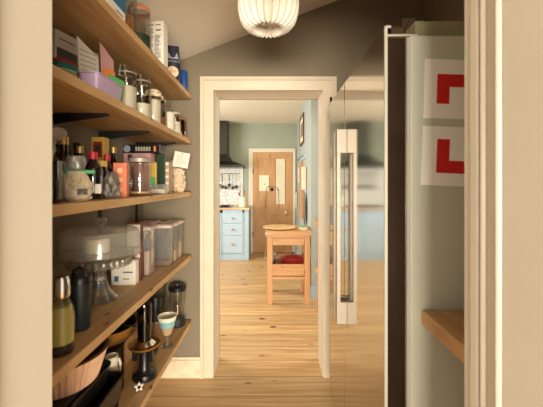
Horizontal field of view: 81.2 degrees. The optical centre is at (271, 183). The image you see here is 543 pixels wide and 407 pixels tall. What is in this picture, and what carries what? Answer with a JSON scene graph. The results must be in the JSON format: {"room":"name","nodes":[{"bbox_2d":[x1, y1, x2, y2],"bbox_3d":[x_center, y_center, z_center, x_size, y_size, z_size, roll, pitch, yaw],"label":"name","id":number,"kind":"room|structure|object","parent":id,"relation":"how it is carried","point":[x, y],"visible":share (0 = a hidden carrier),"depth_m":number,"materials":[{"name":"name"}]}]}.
{"room":"pantry","nodes":[
{"label":"pantry","id":0,"kind":"room"},
{"bbox_2d":[52,41,142,316],"bbox_3d":[-0.920,-0.196,1.357,0.100,3.000,1.575,0,0,0],"label":"wall","id":1,"kind":"structure","parent":0,"point":[70,232],"depth_m":1.47,"materials":[{"name":"beige paint"}]},
{"bbox_2d":[98,210,101,275],"bbox_3d":[-0.867,0.278,1.600,0.006,0.392,0.024,0,0,0],"label":"upright","id":2,"kind":"object","parent":1,"relation":"attached to","point":[99,211],"visible":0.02,"depth_m":1.59,"materials":[{"name":"black metal"}]},
{"bbox_2d":[52,0,190,99],"bbox_3d":[-0.705,-0.581,1.355,0.330,0.030,1.541,0,0,0],"label":"shelf","id":3,"kind":"object","parent":1,"relation":"attached to","point":[94,22],"visible":0.56,"depth_m":1.25,"materials":[{"name":"brown wood"}]},
{"bbox_2d":[105,0,125,21],"bbox_3d":[-0.579,-0.656,1.089,0.071,0.120,0.181,0,0,0],"label":"carton","id":4,"kind":"object","parent":3,"relation":"on","point":[119,6],"visible":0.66,"depth_m":1.13,"materials":[{"name":"white cardboard"}]},
{"bbox_2d":[125,0,135,33],"bbox_3d":[-0.600,-0.692,1.285,0.100,0.192,0.101,0,0,0],"label":"storage jar","id":5,"kind":"object","parent":3,"relation":"on","point":[130,20],"visible":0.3,"depth_m":1.26,"materials":[{"name":"clear glass"}]},
{"bbox_2d":[127,1,149,48],"bbox_3d":[-0.595,-0.694,1.420,0.100,0.197,0.101,0,0,0],"label":"storage jar","id":6,"kind":"object","parent":3,"relation":"on","point":[145,38],"visible":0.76,"depth_m":1.40,"materials":[{"name":"clear glass"}]},
{"bbox_2d":[146,21,167,67],"bbox_3d":[-0.580,-0.704,1.602,0.090,0.215,0.056,0,0,6],"label":"carton","id":7,"kind":"object","parent":3,"relation":"on","point":[157,31],"visible":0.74,"depth_m":1.57,"materials":[{"name":"grey cardboard"}]},
{"bbox_2d":[167,45,179,80],"bbox_3d":[-0.583,-0.703,1.857,0.088,0.214,0.068,0,0,-17],"label":"carton","id":8,"kind":"object","parent":3,"relation":"on","point":[173,67],"visible":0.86,"depth_m":1.83,"materials":[{"name":"black cardboard"}]},
{"bbox_2d":[167,66,178,76],"bbox_3d":[-0.573,-0.646,1.827,0.066,0.066,0.003,0,0,-17],"label":"picture","id":9,"kind":"object","parent":8,"relation":"attached to","point":[172,69],"depth_m":1.83},
{"bbox_2d":[179,70,187,89],"bbox_3d":[-0.579,-0.663,2.050,0.071,0.135,0.060,0,0,0],"label":"packet","id":10,"kind":"object","parent":3,"relation":"on","point":[183,73],"visible":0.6,"depth_m":2.03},
{"bbox_2d":[52,255,190,387],"bbox_3d":[-0.705,0.489,1.355,0.330,0.030,1.541,0,0,0],"label":"shelf","id":11,"kind":"object","parent":1,"relation":"attached to","point":[111,305],"visible":0.48,"depth_m":1.23,"materials":[{"name":"brown wood"}]},
{"bbox_2d":[52,275,73,356],"bbox_3d":[-0.592,0.366,0.890,0.068,0.216,0.068,0,0,0],"label":"oil bottle","id":12,"kind":"object","parent":11,"relation":"on","point":[62,313],"visible":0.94,"depth_m":0.87,"materials":[{"name":"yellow glass"}]},
{"bbox_2d":[68,266,92,332],"bbox_3d":[-0.630,0.371,1.040,0.072,0.206,0.072,0,0,0],"label":"flask","id":13,"kind":"object","parent":11,"relation":"on","point":[80,297],"visible":0.88,"depth_m":1.02,"materials":[{"name":"black plastic"}]},
{"bbox_2d":[94,275,104,288],"bbox_3d":[-0.785,0.447,1.445,0.046,0.054,0.046,0,0,0],"label":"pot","id":14,"kind":"object","parent":11,"relation":"on","point":[99,281],"visible":1,"depth_m":1.43,"materials":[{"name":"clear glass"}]},
{"bbox_2d":[115,226,126,258],"bbox_3d":[-0.755,0.351,1.675,0.110,0.245,0.090,0,0,0],"label":"container","id":15,"kind":"object","parent":11,"relation":"on","point":[122,254],"visible":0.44,"depth_m":1.64,"materials":[{"name":"clear plastic"}]},
{"bbox_2d":[111,259,138,284],"bbox_3d":[-0.694,0.415,1.497,0.117,0.118,0.046,0,0,0],"label":"carton","id":16,"kind":"object","parent":11,"relation":"on","point":[123,271],"visible":1,"depth_m":1.48,"materials":[{"name":"white cardboard"}]},
{"bbox_2d":[127,222,142,279],"bbox_3d":[-0.678,0.332,1.572,0.067,0.285,0.036,0,0,0],"label":"storage container","id":17,"kind":"object","parent":11,"relation":"on","point":[134,229],"visible":0.82,"depth_m":1.55,"materials":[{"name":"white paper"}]},
{"bbox_2d":[143,222,155,249],"bbox_3d":[-0.755,0.351,1.875,0.110,0.245,0.090,0,0,0],"label":"container","id":18,"kind":"object","parent":11,"relation":"on","point":[147,242],"visible":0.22,"depth_m":1.84,"materials":[{"name":"clear plastic"}]},
{"bbox_2d":[143,225,156,274],"bbox_3d":[-0.647,0.346,1.670,0.050,0.255,0.100,0,0,0],"label":"container","id":19,"kind":"object","parent":11,"relation":"on","point":[148,254],"visible":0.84,"depth_m":1.63,"materials":[{"name":"clear plastic"}]},
{"bbox_2d":[141,220,161,260],"bbox_3d":[-0.755,0.351,1.975,0.110,0.245,0.090,0,0,0],"label":"container","id":20,"kind":"object","parent":11,"relation":"on","point":[155,242],"visible":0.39,"depth_m":1.95,"materials":[{"name":"clear plastic"}]},
{"bbox_2d":[154,223,175,264],"bbox_3d":[-0.633,0.354,1.860,0.110,0.240,0.090,0,0,0],"label":"container","id":21,"kind":"object","parent":11,"relation":"on","point":[159,225],"visible":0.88,"depth_m":1.83,"materials":[{"name":"clear plastic"}]},
{"bbox_2d":[160,221,180,260],"bbox_3d":[-0.633,0.354,1.962,0.110,0.240,0.095,0,0,0],"label":"container","id":22,"kind":"object","parent":11,"relation":"on","point":[166,253],"visible":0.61,"depth_m":1.93,"materials":[{"name":"clear plastic"}]},
{"bbox_2d":[166,219,184,256],"bbox_3d":[-0.633,0.354,2.067,0.110,0.240,0.095,0,0,0],"label":"container","id":23,"kind":"object","parent":11,"relation":"on","point":[172,243],"visible":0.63,"depth_m":2.03,"materials":[{"name":"clear plastic"}]},
{"bbox_3d":[-0.698,0.303,1.290,0.320,0.342,0.320,0,0,0],"label":"cake stand","id":24,"kind":"object","parent":11,"relation":"on","visible":0},
{"bbox_2d":[85,237,109,253],"bbox_3d":[-0.715,0.251,1.300,0.092,0.056,0.092,0,0,0],"label":"cake","id":25,"kind":"object","parent":24,"relation":"on","point":[93,245],"visible":1,"depth_m":1.26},
{"bbox_2d":[52,64,190,143],"bbox_3d":[-0.705,-0.281,1.355,0.330,0.030,1.541,0,0,0],"label":"shelf","id":26,"kind":"object","parent":1,"relation":"attached to","point":[70,94],"visible":0.66,"depth_m":1.15,"materials":[{"name":"brown wood"}]},
{"bbox_2d":[52,58,77,76],"bbox_3d":[-0.710,-0.354,1.075,0.088,0.116,0.088,0,0,0],"label":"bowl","id":27,"kind":"object","parent":26,"relation":"on","point":[66,65],"visible":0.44,"depth_m":1.05,"materials":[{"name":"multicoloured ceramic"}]},
{"bbox_2d":[53,28,77,77],"bbox_3d":[-0.764,-0.427,1.200,0.009,0.262,0.134,0,0,13],"label":"magazine","id":28,"kind":"object","parent":26,"relation":"on","point":[64,45],"visible":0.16,"depth_m":1.17,"materials":[{"name":"white paper"}]},
{"bbox_2d":[57,46,77,77],"bbox_3d":[-0.764,-0.446,1.184,0.001,0.100,0.090,0,0,13],"label":"photo","id":29,"kind":"object","parent":28,"relation":"attached to","point":[63,52],"depth_m":1.18},
{"bbox_2d":[76,36,98,78],"bbox_3d":[-0.703,-0.417,1.220,0.014,0.249,0.122,0,0,14],"label":"folder","id":30,"kind":"object","parent":26,"relation":"on","point":[88,60],"visible":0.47,"depth_m":1.20,"materials":[{"name":"white paper"}]},
{"bbox_2d":[77,71,123,100],"bbox_3d":[-0.582,-0.325,1.087,0.078,0.058,0.185,0,0,0],"label":"plastic tub","id":31,"kind":"object","parent":26,"relation":"on","point":[98,80],"visible":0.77,"depth_m":1.03,"materials":[{"name":"plastic"}]},
{"bbox_2d":[100,42,113,73],"bbox_3d":[-0.654,-0.421,1.267,0.005,0.254,0.088,0,0,12],"label":"greeting card","id":32,"kind":"object","parent":26,"relation":"on","point":[107,61],"visible":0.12,"depth_m":1.25,"materials":[{"name":"pink paper"}]},
{"bbox_2d":[104,67,124,101],"bbox_3d":[-0.621,-0.367,1.240,0.007,0.155,0.103,0,0,24],"label":"packet","id":33,"kind":"object","parent":26,"relation":"on","point":[107,72],"visible":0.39,"depth_m":1.24,"materials":[{"name":"green plastic"}]},
{"bbox_2d":[116,64,136,108],"bbox_3d":[-0.628,-0.399,1.370,0.084,0.207,0.085,0,0,0],"label":"storage jar","id":34,"kind":"object","parent":26,"relation":"on","point":[129,93],"visible":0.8,"depth_m":1.34,"materials":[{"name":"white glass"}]},
{"bbox_2d":[132,74,150,117],"bbox_3d":[-0.610,-0.399,1.485,0.086,0.207,0.087,0,0,0],"label":"storage jar","id":35,"kind":"object","parent":26,"relation":"on","point":[144,108],"visible":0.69,"depth_m":1.46,"materials":[{"name":"clear glass"}]},
{"bbox_2d":[141,89,163,122],"bbox_3d":[-0.599,-0.384,1.600,0.110,0.176,0.111,0,0,0],"label":"storage jar","id":36,"kind":"object","parent":26,"relation":"on","point":[153,97],"visible":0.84,"depth_m":1.57,"materials":[{"name":"white ceramic"}]},
{"bbox_2d":[163,112,174,129],"bbox_3d":[-0.592,-0.384,1.815,0.072,0.175,0.072,0,0,-18],"label":"storage jar","id":37,"kind":"object","parent":26,"relation":"on","point":[169,115],"visible":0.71,"depth_m":1.79,"materials":[{"name":"white ceramic"}]},
{"bbox_2d":[176,117,185,136],"bbox_3d":[-0.585,-0.361,2.040,0.066,0.130,0.066,0,0,0],"label":"storage jar","id":38,"kind":"object","parent":26,"relation":"on","point":[181,120],"visible":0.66,"depth_m":2.02,"materials":[{"name":"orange glass"}]},
{"bbox_2d":[52,192,190,216],"bbox_3d":[-0.705,0.067,1.355,0.330,0.030,1.541,0,0,0],"label":"shelf","id":39,"kind":"object","parent":1,"relation":"attached to","point":[66,207],"visible":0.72,"depth_m":1.06,"materials":[{"name":"brown wood"}]},
{"bbox_2d":[52,147,62,203],"bbox_3d":[-0.615,-0.025,0.850,0.092,0.155,0.092,0,0,0],"label":"bottle","id":40,"kind":"object","parent":39,"relation":"on","point":[57,163],"visible":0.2,"depth_m":0.84,"materials":[{"name":"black glass"}]},
{"bbox_2d":[52,127,66,159],"bbox_3d":[-0.541,-0.047,0.797,0.044,0.195,0.032,0,0,0],"label":"ladle","id":41,"kind":"object","parent":39,"relation":"on","point":[58,133],"visible":0.61,"depth_m":0.80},
{"bbox_2d":[52,127,66,140],"bbox_3d":[-0.542,-0.122,0.801,0.044,0.044,0.014,30,-40,0],"label":"bowl","id":42,"kind":"object","parent":41,"relation":"on","point":[58,133],"depth_m":0.80,"materials":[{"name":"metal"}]},
{"bbox_2d":[56,137,74,168],"bbox_3d":[-0.690,-0.052,1.050,0.064,0.208,0.064,0,0,-33],"label":"bottle","id":43,"kind":"object","parent":39,"relation":"on","point":[68,163],"visible":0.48,"depth_m":1.04,"materials":[{"name":"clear glass"}]},
{"bbox_2d":[63,169,94,201],"bbox_3d":[-0.595,-0.017,0.967,0.095,0.137,0.084,0,0,11],"label":"jar","id":44,"kind":"object","parent":39,"relation":"on","point":[77,185],"visible":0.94,"depth_m":0.94,"materials":[{"name":"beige plastic"}]},
{"bbox_2d":[75,146,85,169],"bbox_3d":[-0.700,-0.043,1.155,0.049,0.190,0.049,0,0,-31],"label":"bottle","id":45,"kind":"object","parent":39,"relation":"on","point":[79,163],"visible":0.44,"depth_m":1.15,"materials":[{"name":"clear glass"}]},
{"bbox_2d":[83,152,102,198],"bbox_3d":[-0.618,-0.029,1.094,0.063,0.163,0.065,0,0,-29],"label":"bottle","id":46,"kind":"object","parent":39,"relation":"on","point":[97,178],"visible":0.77,"depth_m":1.08,"materials":[{"name":"brown glass"}]},
{"bbox_2d":[92,137,108,160],"bbox_3d":[-0.772,-0.078,1.426,0.055,0.260,0.048,0,0,0],"label":"tin","id":47,"kind":"object","parent":39,"relation":"on","point":[100,145],"visible":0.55,"depth_m":1.41,"materials":[{"name":"yellow metal"}]},
{"bbox_2d":[102,154,112,178],"bbox_3d":[-0.676,-0.034,1.300,0.056,0.172,0.056,0,0,-28],"label":"bottle","id":48,"kind":"object","parent":39,"relation":"on","point":[107,158],"visible":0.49,"depth_m":1.29,"materials":[{"name":"black glass"}]},
{"bbox_2d":[103,172,120,197],"bbox_3d":[-0.597,0.004,1.175,0.064,0.096,0.051,0,0,-26],"label":"packet","id":49,"kind":"object","parent":39,"relation":"on","point":[111,183],"visible":0.97,"depth_m":1.16,"materials":[{"name":"grey plastic"}]},
{"bbox_2d":[110,147,117,166],"bbox_3d":[-0.700,-0.056,1.400,0.052,0.215,0.052,0,0,-27],"label":"bottle","id":50,"kind":"object","parent":39,"relation":"on","point":[113,150],"visible":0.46,"depth_m":1.39,"materials":[{"name":"black glass"}]},
{"bbox_2d":[113,163,128,196],"bbox_3d":[-0.607,-0.016,1.277,0.050,0.136,0.036,0,0,-8],"label":"box","id":51,"kind":"object","parent":39,"relation":"on","point":[121,169],"visible":0.8,"depth_m":1.26,"materials":[{"name":"orange cardboard"}]},
{"bbox_2d":[124,153,154,193],"bbox_3d":[-0.728,-0.057,1.740,0.145,0.218,0.060,0,0,0],"label":"carton","id":52,"kind":"object","parent":39,"relation":"on","point":[139,172],"visible":0.5,"depth_m":1.71,"materials":[{"name":"pink cardboard"}]},
{"bbox_2d":[123,145,164,154],"bbox_3d":[-0.698,-0.188,1.737,0.195,0.044,0.097,0,0,0],"label":"board game box","id":53,"kind":"object","parent":52,"relation":"on","point":[153,149],"visible":0.94,"depth_m":1.69,"materials":[{"name":"black cardboard"}]},
{"bbox_2d":[129,157,150,193],"bbox_3d":[-0.588,-0.032,1.410,0.096,0.168,0.096,0,0,0],"label":"glass jar","id":54,"kind":"object","parent":39,"relation":"on","point":[131,159],"visible":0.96,"depth_m":1.37,"materials":[{"name":"glass"}]},
{"bbox_2d":[149,162,156,193],"bbox_3d":[-0.643,-0.033,1.711,0.042,0.170,0.023,0,0,0],"label":"pouch","id":55,"kind":"object","parent":39,"relation":"on","point":[153,165],"visible":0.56,"depth_m":1.70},
{"bbox_2d":[156,156,164,188],"bbox_3d":[-0.624,-0.053,1.781,0.048,0.210,0.012,0,0,0],"label":"tin","id":56,"kind":"object","parent":39,"relation":"on","point":[160,160],"visible":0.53,"depth_m":1.77,"materials":[{"name":"green metal"}]},
{"bbox_2d":[155,161,171,192],"bbox_3d":[-0.625,-0.038,1.829,0.080,0.180,0.061,0,0,0],"label":"striped box","id":57,"kind":"object","parent":39,"relation":"on","point":[168,165],"visible":0.38,"depth_m":1.80,"materials":[{"name":"white paper"}]},
{"bbox_2d":[172,151,189,191],"bbox_3d":[-0.577,-0.076,1.987,0.126,0.256,0.080,0,0,-14],"label":"bag","id":58,"kind":"object","parent":39,"relation":"on","point":[181,159],"visible":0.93,"depth_m":1.96,"materials":[{"name":"beige plastic"}]},
{"bbox_2d":[118,320,190,406],"bbox_3d":[-0.705,0.927,1.355,0.330,0.030,1.541,0,0,0],"label":"shelf","id":59,"kind":"object","parent":1,"relation":"attached to","point":[163,354],"visible":0.44,"depth_m":1.57,"materials":[{"name":"brown wood"}]},
{"bbox_2d":[105,352,121,369],"bbox_3d":[-0.640,0.801,1.271,0.063,0.222,0.050,0,0,40],"label":"jug","id":60,"kind":"object","parent":59,"relation":"on","point":[113,357],"visible":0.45,"depth_m":1.26,"materials":[{"name":"white ceramic"}]},
{"bbox_2d":[104,341,124,392],"bbox_3d":[-0.742,0.804,1.390,0.174,0.215,0.174,0,0,0],"label":"stock pot","id":61,"kind":"object","parent":59,"relation":"on","point":[119,348],"visible":0.18,"depth_m":1.38,"materials":[{"name":"black metal"}]},
{"bbox_2d":[107,314,137,348],"bbox_3d":[-0.725,0.653,1.385,0.249,0.088,0.249,0,0,40],"label":"mixing bowl","id":62,"kind":"object","parent":61,"relation":"on","point":[124,330],"visible":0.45,"depth_m":1.36,"materials":[{"name":"brown wood"}]},
{"bbox_2d":[124,322,137,366],"bbox_3d":[-0.797,0.852,1.695,0.125,0.120,0.290,0,0,0],"label":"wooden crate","id":63,"kind":"object","parent":59,"relation":"on","point":[127,354],"visible":0.03,"depth_m":1.62,"materials":[{"name":"brown wood"}]},
{"bbox_2d":[127,301,160,383],"bbox_3d":[-0.603,0.736,1.500,0.148,0.352,0.148,0,0,0],"label":"juicer","id":64,"kind":"object","parent":59,"relation":"on","point":[145,344],"visible":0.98,"depth_m":1.48,"materials":[{"name":"black plastic"}]},
{"bbox_2d":[127,335,160,352],"bbox_3d":[-0.603,0.762,1.500,0.148,0.023,0.148,0,0,0],"label":"tray","id":65,"kind":"object","parent":64,"relation":"on","point":[134,346],"depth_m":1.47,"materials":[{"name":"gold metal"}]},
{"bbox_2d":[137,301,151,342],"bbox_3d":[-0.603,0.648,1.500,0.068,0.177,0.068,0,0,0],"label":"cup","id":66,"kind":"object","parent":64,"relation":"on","point":[144,312],"depth_m":1.47,"materials":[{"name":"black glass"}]},
{"bbox_2d":[149,295,161,336],"bbox_3d":[-0.700,0.793,1.905,0.072,0.238,0.072,0,0,0],"label":"travel mug","id":67,"kind":"object","parent":59,"relation":"on","point":[156,300],"visible":0.67,"depth_m":1.88,"materials":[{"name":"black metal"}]},
{"bbox_2d":[157,312,176,335],"bbox_3d":[-0.590,0.826,1.785,0.106,0.172,0.106,0,0,0],"label":"goblet","id":68,"kind":"object","parent":59,"relation":"on","point":[166,320],"visible":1,"depth_m":1.76,"materials":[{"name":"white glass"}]},
{"bbox_2d":[160,326,173,335],"bbox_3d":[-0.590,0.822,1.785,0.080,0.049,0.080,0,0,0],"label":"cup","id":69,"kind":"object","parent":68,"relation":"on","point":[166,330],"depth_m":1.76,"materials":[{"name":"ceramic"}]},
{"bbox_2d":[168,283,185,327],"bbox_3d":[-0.619,0.778,2.042,0.112,0.268,0.132,0,0,41],"label":"blender","id":70,"kind":"object","parent":59,"relation":"on","point":[176,287],"visible":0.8,"depth_m":2.02,"materials":[{"name":"black plastic"}]},
{"bbox_3d":[-0.710,0.867,1.000,0.280,0.090,0.410,0,0,0],"label":"tin","id":71,"kind":"object","parent":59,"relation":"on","visible":0},
{"bbox_2d":[86,370,123,406],"bbox_3d":[-0.708,0.771,1.012,0.295,0.100,0.435,0,0,0],"label":"tin","id":72,"kind":"object","parent":71,"relation":"on","point":[108,395],"visible":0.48,"depth_m":1.19,"materials":[{"name":"black metal"}]},
{"bbox_2d":[67,359,110,406],"bbox_3d":[-0.710,0.687,1.018,0.250,0.068,0.325,0,0,0],"label":"tin","id":73,"kind":"object","parent":72,"relation":"on","point":[88,393],"visible":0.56,"depth_m":1.06,"materials":[{"name":"black metal"}]},
{"bbox_2d":[52,361,107,406],"bbox_3d":[-0.710,0.650,1.022,0.220,0.004,0.285,0,0,0],"label":"baking sheet","id":74,"kind":"object","parent":73,"relation":"on","point":[64,402],"visible":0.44,"depth_m":0.95,"materials":[{"name":"black metal"}]},
{"bbox_2d":[52,337,108,400],"bbox_3d":[-0.690,0.597,1.040,0.278,0.102,0.278,0,0,0],"label":"dish","id":75,"kind":"object","parent":74,"relation":"on","point":[87,370],"visible":0.32,"depth_m":0.98,"materials":[{"name":"brown wood"}]},
{"bbox_3d":[-0.867,-0.107,1.200,0.006,0.318,0.024,0,0,0],"label":"upright","id":76,"kind":"object","parent":1,"relation":"attached to","visible":0},
{"bbox_2d":[52,113,109,124],"bbox_3d":[-0.742,-0.243,1.200,0.244,0.046,0.024,0,0,0],"label":"shelf bracket","id":77,"kind":"object","parent":76,"relation":"attached to","point":[57,118],"visible":0.71,"depth_m":1.19,"materials":[{"name":"black metal"}]},
{"bbox_3d":[-0.867,-0.107,1.600,0.006,0.318,0.024,0,0,0],"label":"upright","id":78,"kind":"object","parent":1,"relation":"attached to","visible":0},
{"bbox_2d":[100,131,149,138],"bbox_3d":[-0.742,-0.243,1.600,0.244,0.046,0.024,0,0,0],"label":"shelf bracket","id":79,"kind":"object","parent":78,"relation":"attached to","point":[107,134],"visible":0.88,"depth_m":1.59,"materials":[{"name":"black metal"}]},
{"bbox_3d":[-0.867,-0.107,2.030,0.006,0.318,0.024,0,0,0],"label":"upright","id":80,"kind":"object","parent":1,"relation":"attached to","visible":0},
{"bbox_2d":[136,142,175,145],"bbox_3d":[-0.742,-0.243,2.030,0.244,0.046,0.024,0,0,0],"label":"shelf bracket","id":81,"kind":"object","parent":80,"relation":"attached to","point":[137,143],"visible":0.59,"depth_m":2.02,"materials":[{"name":"black metal"}]},
{"bbox_2d":[126,0,336,59],"bbox_3d":[0.083,-1.155,1.268,2.105,0.902,1.865,0,0,0],"label":"ceiling","id":82,"kind":"structure","parent":0,"point":[195,26],"depth_m":1.80,"materials":[{"name":"paint"}]},
{"bbox_2d":[238,0,298,37],"bbox_3d":[-0.016,-0.874,1.400,0.271,0.387,0.269,0,0,0],"label":"pendant lamp","id":83,"kind":"object","parent":82,"relation":"hanging from","point":[260,18],"visible":1,"depth_m":1.34,"materials":[{"name":"paper"}]},
{"bbox_2d":[144,252,332,406],"bbox_3d":[-0.400,1.329,2.550,4.800,0.050,7.500,0,0,0],"label":"floor","id":84,"kind":"structure","parent":0,"point":[269,353],"depth_m":2.45,"materials":[{"name":"brown wood"}]},
{"bbox_2d":[221,210,243,259],"bbox_3d":[-0.675,0.874,5.732,0.380,0.860,0.675,0,0,0],"label":"base cabinet","id":85,"kind":"object","parent":84,"relation":"on","point":[232,221],"visible":1,"depth_m":5.43,"materials":[{"name":"blue paint"}]},
{"bbox_2d":[244,209,250,259],"bbox_3d":[-0.442,0.874,5.755,0.084,0.860,0.630,0,0,0],"label":"end panel","id":86,"kind":"object","parent":84,"relation":"on","point":[247,213],"visible":0.82,"depth_m":5.44,"materials":[{"name":"white wood"}]},
{"bbox_2d":[264,225,311,304],"bbox_3d":[0.174,0.906,3.649,0.512,0.795,0.502,0,0,0],"label":"trolley","id":87,"kind":"object","parent":84,"relation":"on","point":[295,236],"visible":0.97,"depth_m":3.42,"materials":[{"name":"brown wood"}]},
{"bbox_2d":[263,224,295,229],"bbox_3d":[0.085,0.496,3.630,0.376,0.024,0.376,0,0,0],"label":"round board","id":88,"kind":"object","parent":87,"relation":"on","point":[273,226],"visible":1,"depth_m":3.57,"materials":[{"name":"beige wood"}]},
{"bbox_2d":[273,264,303,274],"bbox_3d":[0.179,0.929,3.441,0.346,0.120,0.018,0,0,0],"label":"shelf","id":89,"kind":"object","parent":87,"relation":"attached to","point":[278,269],"depth_m":3.43,"materials":[{"name":"brown wood"}]},
{"bbox_2d":[279,252,303,263],"bbox_3d":[0.235,0.874,3.620,0.252,0.198,0.252,0,0,45],"label":"casserole","id":90,"kind":"object","parent":87,"relation":"on","point":[292,258],"visible":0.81,"depth_m":3.54,"materials":[{"name":"red ceramic"}]},
{"bbox_2d":[314,220,317,312],"bbox_3d":[0.635,0.820,3.087,0.400,0.969,0.475,0,0,0],"label":"chair","id":91,"kind":"object","parent":84,"relation":"on","point":[316,221],"visible":0.13,"depth_m":3.21,"materials":[{"name":"brown wood"}]},
{"bbox_2d":[330,21,464,406],"bbox_3d":[0.648,0.399,1.413,0.704,1.810,0.923,0,0,0],"label":"fridge","id":92,"kind":"object","parent":84,"relation":"on","point":[397,243],"visible":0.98,"depth_m":0.96,"materials":[{"name":"grey metal"}]},
{"bbox_2d":[420,126,464,186],"bbox_3d":[0.539,-0.083,0.952,0.185,0.185,0.002,0,0,0],"label":"plate","id":93,"kind":"object","parent":92,"relation":"attached to","point":[443,148],"visible":0.71,"depth_m":0.95,"materials":[{"name":"white plastic"}]},
{"bbox_2d":[423,59,464,118],"bbox_3d":[0.546,-0.284,0.952,0.184,0.184,0.002,0,0,0],"label":"plate","id":94,"kind":"object","parent":92,"relation":"attached to","point":[444,79],"visible":0.71,"depth_m":0.95,"materials":[{"name":"white plastic"}]},
{"bbox_2d":[220,100,304,123],"bbox_3d":[-0.400,-1.208,4.220,4.800,0.096,3.920,0,0,0],"label":"ceiling","id":95,"kind":"structure","parent":0,"point":[232,111],"depth_m":5.07,"materials":[{"name":"paint"}]},
{"bbox_2d":[229,124,296,251],"bbox_3d":[-0.450,0.004,6.130,4.700,2.600,0.100,0,0,0],"label":"wall","id":96,"kind":"structure","parent":0,"point":[242,137],"depth_m":6.08,"materials":[{"name":"green paint"}]},
{"bbox_2d":[220,169,242,204],"bbox_3d":[-1.077,0.046,6.073,1.045,0.724,0.014,0,0,0],"label":"backsplash","id":97,"kind":"structure","parent":96,"relation":"attached to","point":[228,196],"depth_m":6.07,"materials":[{"name":"tile"}]},
{"bbox_2d":[220,121,244,168],"bbox_3d":[-0.970,-0.728,5.832,0.920,0.864,0.495,0,0,0],"label":"hood","id":98,"kind":"object","parent":96,"relation":"attached to","point":[226,162],"visible":0.52,"depth_m":5.80,"materials":[{"name":"metal"}]},
{"bbox_2d":[249,148,294,251],"bbox_3d":[0.001,0.311,6.060,0.890,1.986,0.040,0,0,0],"label":"trim","id":99,"kind":"structure","parent":96,"relation":"attached to","point":[251,150],"depth_m":6.05,"materials":[{"name":"white paint"}]},
{"bbox_2d":[253,152,291,251],"bbox_3d":[0.009,0.348,6.026,0.759,1.901,0.101,0,0,0],"label":"door","id":100,"kind":"structure","parent":96,"relation":"in","point":[264,163],"depth_m":6.04,"materials":[{"name":"brown wood"}]},
{"bbox_2d":[259,175,268,190],"bbox_3d":[-0.152,-0.016,6.037,0.185,0.300,0.004,0,0,0],"label":"paper sheet","id":101,"kind":"object","parent":100,"relation":"attached to","point":[263,179],"visible":1,"depth_m":6.04,"materials":[{"name":"beige paper"}]},
{"bbox_2d":[276,159,284,203],"bbox_3d":[0.162,-0.046,6.038,0.167,0.860,0.004,0,0,0],"label":"paper sheet","id":102,"kind":"object","parent":100,"relation":"attached to","point":[280,163],"visible":1,"depth_m":6.04,"materials":[{"name":"beige paper"}]},
{"bbox_2d":[143,0,424,355],"bbox_3d":[0.083,-0.196,2.203,2.105,3.000,0.115,0,0,0],"label":"wall","id":103,"kind":"structure","parent":0,"point":[331,39],"depth_m":2.15,"materials":[{"name":"beige paint"}]},
{"bbox_2d":[161,356,199,377],"bbox_3d":[-0.676,1.235,2.136,0.387,0.138,0.018,0,0,0],"label":"baseboard","id":104,"kind":"structure","parent":103,"relation":"attached to","point":[179,366],"depth_m":2.13,"materials":[{"name":"beige paint"}]},
{"bbox_2d":[200,76,336,378],"bbox_3d":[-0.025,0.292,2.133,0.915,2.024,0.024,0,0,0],"label":"trim","id":105,"kind":"structure","parent":103,"relation":"attached to","point":[208,84],"depth_m":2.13,"materials":[{"name":"beige paint"}]},
{"bbox_2d":[297,100,317,285],"bbox_3d":[1.173,0.054,4.850,1.455,2.500,2.460,0,0,0],"label":"wall","id":106,"kind":"structure","parent":0,"point":[310,107],"depth_m":3.62,"materials":[{"name":"blue paint"}]},
{"bbox_2d":[300,162,303,218],"bbox_3d":[0.443,0.094,4.750,0.022,0.820,0.400,0,0,0],"label":"framed mirror","id":107,"kind":"object","parent":106,"relation":"attached to","point":[301,163],"visible":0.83,"depth_m":4.75,"materials":[{"name":"brown wood"}]},
{"bbox_2d":[300,112,303,146],"bbox_3d":[0.443,-0.796,4.720,0.020,0.420,0.540,0,0,0],"label":"picture frame","id":108,"kind":"object","parent":106,"relation":"attached to","point":[302,116],"visible":1,"depth_m":4.61,"materials":[{"name":"brown wood"}]},
{"bbox_2d":[425,0,464,20],"bbox_3d":[1.085,-0.196,1.357,0.100,3.000,1.575,0,0,0],"label":"wall","id":109,"kind":"structure","parent":0,"point":[435,10],"depth_m":1.90,"materials":[{"name":"beige paint"}]},
{"bbox_2d":[422,310,464,363],"bbox_3d":[0.741,0.418,0.761,0.588,0.082,0.373,0,0,0],"label":"shelf","id":110,"kind":"object","parent":109,"relation":"attached to","point":[448,326],"depth_m":0.85,"materials":[{"name":"brown wood"}]},
{"bbox_3d":[0.000,-0.196,0.450,3.200,3.000,0.230,0,0,0],"label":"wall","id":111,"kind":"structure","parent":0,"visible":0},
{"bbox_2d":[0,0,494,406],"bbox_3d":[-0.025,0.304,0.447,0.771,2.000,0.243,0,0,0],"label":"trim","id":112,"kind":"structure","parent":111,"relation":"attached to","point":[25,25],"depth_m":0.51,"materials":[{"name":"white paint"}]},
{"bbox_2d":[470,0,542,406],"bbox_3d":[-0.024,0.311,0.440,0.741,1.985,0.210,0,0,0],"label":"trim","id":113,"kind":"structure","parent":111,"relation":"attached to","point":[518,23],"depth_m":0.44,"materials":[{"name":"white paint"}]},
{"bbox_3d":[-0.400,0.004,2.315,4.600,2.600,0.110,0,0,0],"label":"wall","id":114,"kind":"structure","parent":0,"visible":0},
{"bbox_2d":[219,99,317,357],"bbox_3d":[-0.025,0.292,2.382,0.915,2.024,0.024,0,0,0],"label":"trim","id":115,"kind":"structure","parent":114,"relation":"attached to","point":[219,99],"depth_m":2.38,"materials":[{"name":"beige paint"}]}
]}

